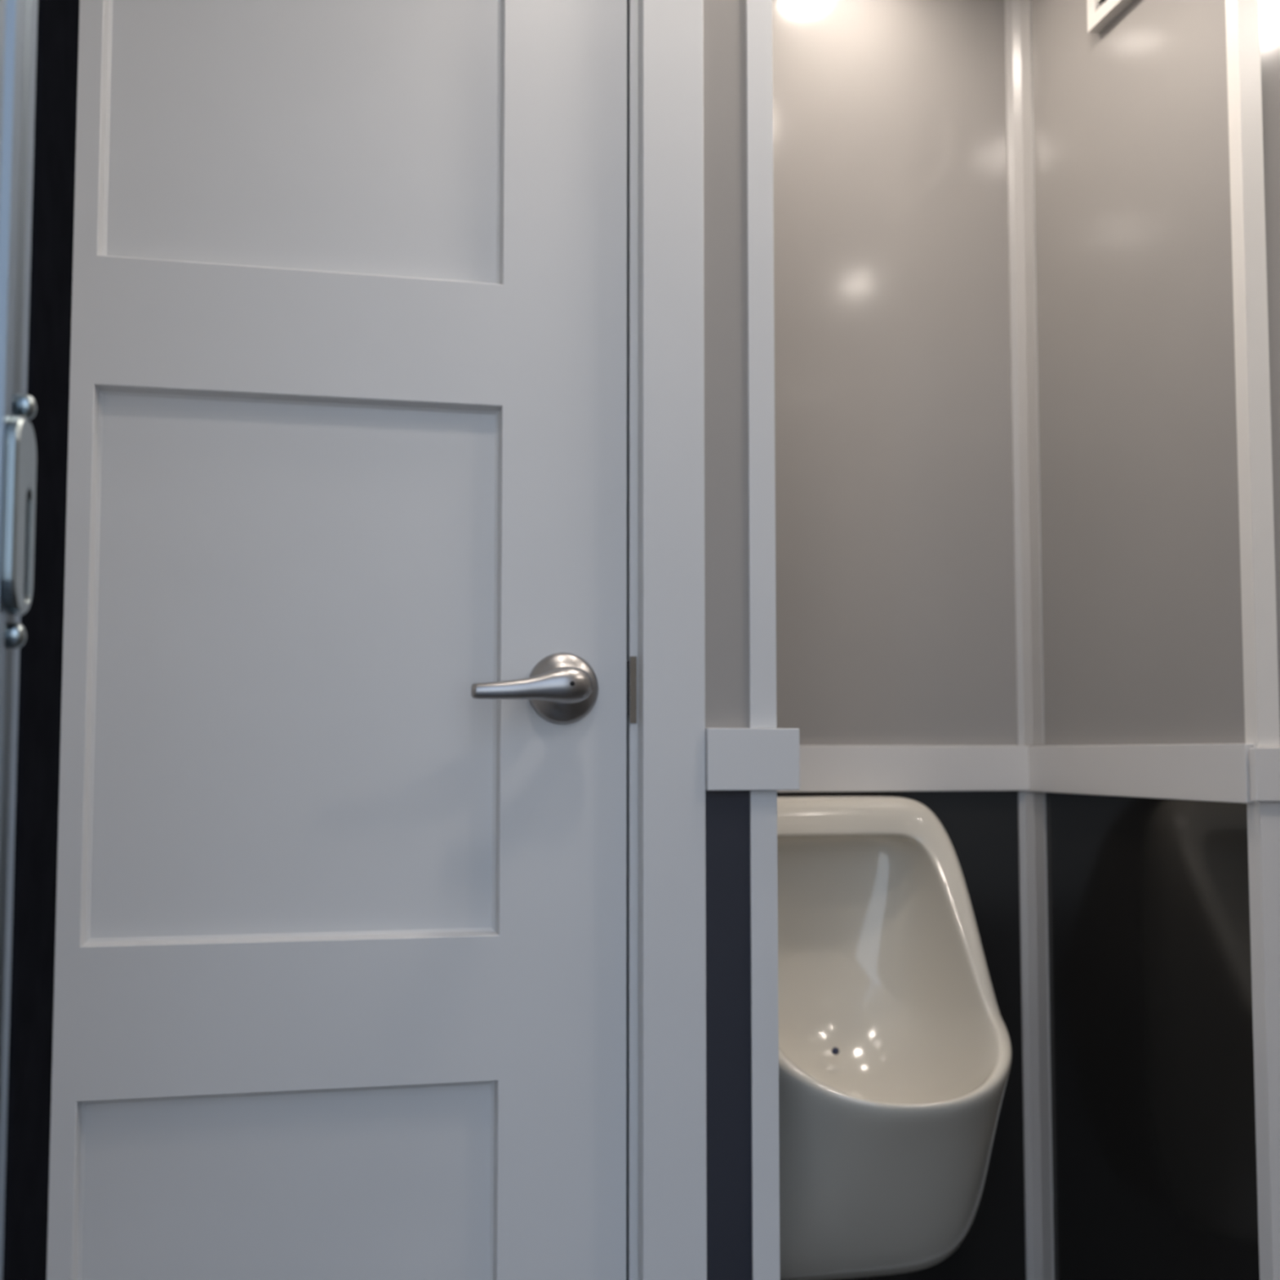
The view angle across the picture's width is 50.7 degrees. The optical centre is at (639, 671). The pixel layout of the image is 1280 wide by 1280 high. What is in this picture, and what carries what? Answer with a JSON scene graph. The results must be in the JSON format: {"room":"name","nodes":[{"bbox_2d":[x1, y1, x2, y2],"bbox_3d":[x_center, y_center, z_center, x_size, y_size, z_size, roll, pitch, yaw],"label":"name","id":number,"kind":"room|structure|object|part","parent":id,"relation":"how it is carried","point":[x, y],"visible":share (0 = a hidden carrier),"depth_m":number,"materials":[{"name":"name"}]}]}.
{"room":"public restroom","nodes":[
{"label":"public restroom","id":0,"kind":"room"},
{"bbox_2d":[702,0,751,1279],"bbox_3d":[0.043,0.037,1.446,0.080,2.000,0.400,1,-4,-12],"label":"wall","id":1,"kind":"structure","parent":0,"point":[726,621],"depth_m":1.25,"materials":[{"name":"grey paint"}]},
{"bbox_2d":[638,0,706,1279],"bbox_3d":[0.029,0.025,1.244,0.058,2.000,0.022,1,-4,-12],"label":"trim","id":2,"kind":"structure","parent":1,"relation":"attached to","point":[673,1186],"depth_m":1.24,"materials":[{"name":"white paint"}]},
{"bbox_3d":[0.043,0.567,1.414,0.080,0.940,0.400,1,-4,-12],"label":"panel","id":3,"kind":"part","parent":1,"relation":"part of","materials":[{"name":"blue laminate"}]},
{"bbox_2d":[705,728,799,791],"bbox_3d":[0.062,0.092,1.441,0.088,0.057,0.412,1,-4,-12],"label":"trim","id":4,"kind":"structure","parent":1,"relation":"attached to","point":[736,758],"depth_m":1.24,"materials":[{"name":"white paint"}]},
{"bbox_2d":[746,0,776,728],"bbox_3d":[0.112,-0.459,1.296,0.026,1.026,0.026,1,-4,-12],"label":"trim","id":5,"kind":"structure","parent":1,"relation":"attached to","point":[759,78],"depth_m":1.27,"materials":[{"name":"white paint"}]},
{"bbox_2d":[750,790,779,1279],"bbox_3d":[0.112,0.567,1.233,0.026,0.916,0.026,1,-4,-12],"label":"trim","id":6,"kind":"structure","parent":1,"relation":"attached to","point":[763,803],"depth_m":1.24,"materials":[{"name":"white paint"}]},
{"bbox_2d":[772,0,1032,1279],"bbox_3d":[0.267,0.054,1.728,0.477,2.000,0.060,1,-4,-12],"label":"wall","id":7,"kind":"structure","parent":0,"point":[895,587],"depth_m":1.73,"materials":[{"name":"grey paint"}]},
{"bbox_2d":[777,795,1012,1279],"bbox_3d":[0.248,0.418,1.503,0.345,0.549,0.332,1,-4,-12],"label":"urinal","id":8,"kind":"object","parent":7,"relation":"attached to","point":[895,1051],"visible":0.65,"depth_m":1.56,"materials":[{"name":"white ceramic"}]},
{"bbox_3d":[0.267,0.589,1.696,0.477,0.930,0.060,1,-4,-12],"label":"panel","id":9,"kind":"part","parent":7,"relation":"part of","materials":[{"name":"black laminate"}]},
{"bbox_2d":[777,745,1029,791],"bbox_3d":[0.281,0.121,1.690,0.442,0.058,0.012,1,-4,-12],"label":"trim","id":10,"kind":"structure","parent":7,"relation":"attached to","point":[823,768],"depth_m":1.70,"materials":[{"name":"white plastic"}]},
{"bbox_2d":[1031,0,1279,1279],"bbox_3d":[0.571,0.044,1.563,0.050,2.000,0.508,1,-4,-12],"label":"wall","id":11,"kind":"structure","parent":0,"point":[1154,1171],"depth_m":1.50,"materials":[{"name":"grey paint"}]},
{"bbox_2d":[1004,0,1044,745],"bbox_3d":[0.500,-0.425,1.759,0.022,1.039,0.032,1,-4,-12],"label":"trim","id":12,"kind":"structure","parent":11,"relation":"attached to","point":[1018,15],"depth_m":1.76,"materials":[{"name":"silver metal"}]},
{"bbox_2d":[1017,791,1054,1279],"bbox_3d":[0.500,0.603,1.697,0.022,0.902,0.032,1,-4,-12],"label":"trim","id":13,"kind":"structure","parent":11,"relation":"attached to","point":[1033,873],"depth_m":1.71,"materials":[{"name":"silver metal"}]},
{"bbox_2d":[1087,0,1133,34],"bbox_3d":[0.560,-0.849,1.516,0.014,0.166,0.200,1,-4,-12],"label":"air vent","id":14,"kind":"object","parent":11,"relation":"in","point":[1100,13],"visible":1,"depth_m":1.58,"materials":[{"name":"white plastic"}]},
{"bbox_2d":[1025,743,1255,803],"bbox_3d":[0.547,0.111,1.525,0.012,0.058,0.444,1,-4,-12],"label":"trim","id":15,"kind":"structure","parent":11,"relation":"attached to","point":[1208,772],"depth_m":1.47,"materials":[{"name":"white plastic"}]},
{"bbox_3d":[0.571,0.579,1.531,0.050,0.930,0.508,1,-4,-12],"label":"panel","id":16,"kind":"part","parent":11,"relation":"part of","materials":[{"name":"black laminate"}]},
{"bbox_2d":[1225,0,1279,747],"bbox_3d":[0.607,-0.448,1.347,0.024,1.044,0.020,1,-4,-12],"label":"trim","id":17,"kind":"structure","parent":11,"relation":"attached to","point":[1253,411],"depth_m":1.33,"materials":[{"name":"white paint"}]},
{"bbox_2d":[1246,800,1279,1279],"bbox_3d":[0.613,0.577,1.287,0.037,0.904,0.020,1,-4,-12],"label":"trim","id":18,"kind":"structure","parent":11,"relation":"attached to","point":[1263,817],"depth_m":1.29,"materials":[{"name":"white plastic"}]},
{"bbox_3d":[1.105,0.037,1.442,0.944,2.000,0.050,1,-4,-12],"label":"wall","id":19,"kind":"structure","parent":0,"visible":0},
{"bbox_2d":[1248,747,1279,801],"bbox_3d":[1.081,0.105,1.402,1.006,0.052,0.010,1,-4,-12],"label":"trim","id":20,"kind":"structure","parent":19,"relation":"attached to","point":[1264,762],"depth_m":1.30,"materials":[{"name":"white plastic"}]},
{"bbox_3d":[-0.445,0.001,0.843,0.275,2.000,0.690,1,-4,-12],"label":"wall","id":21,"kind":"structure","parent":0,"visible":0},
{"bbox_2d":[1,394,36,648],"bbox_3d":[-0.201,-0.050,0.435,0.006,0.084,0.026,1,-4,-12],"label":"door handle","id":22,"kind":"object","parent":21,"relation":"attached to","point":[20,451],"visible":1,"depth_m":0.43,"materials":[{"name":"metal"}]},
{"bbox_2d":[0,0,79,1279],"bbox_3d":[-0.252,-0.023,0.450,0.092,2.000,0.144,1,-4,-12],"label":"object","id":23,"kind":"structure","parent":21,"relation":"attached to","point":[39,38],"depth_m":0.47,"materials":[{"name":"metal"}]},
{"bbox_2d":[46,0,629,1279],"bbox_3d":[-0.299,0.018,1.173,0.598,1.965,0.076,1,-4,-12],"label":"door","id":24,"kind":"structure","parent":21,"relation":"in","point":[340,983],"depth_m":1.21,"materials":[{"name":"white paint"}]},
{"bbox_3d":[-0.095,0.011,1.194,0.108,0.033,0.030,1,-4,-12],"label":"handle lever","id":25,"kind":"part","parent":24,"relation":"part of","materials":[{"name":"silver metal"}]},
{"bbox_2d":[626,0,638,1279],"bbox_3d":[-0.287,0.024,1.219,0.660,2.000,0.060,1,-4,-12],"label":"trim","id":26,"kind":"structure","parent":21,"relation":"attached to","point":[632,595],"depth_m":1.25,"materials":[{"name":"white paint"}]},
{"bbox_3d":[-0.006,0.017,1.249,0.006,0.062,0.002,1,-4,-12],"label":"strike plate","id":27,"kind":"part","parent":26,"relation":"part of","materials":[{"name":"grey metal"}]}
]}

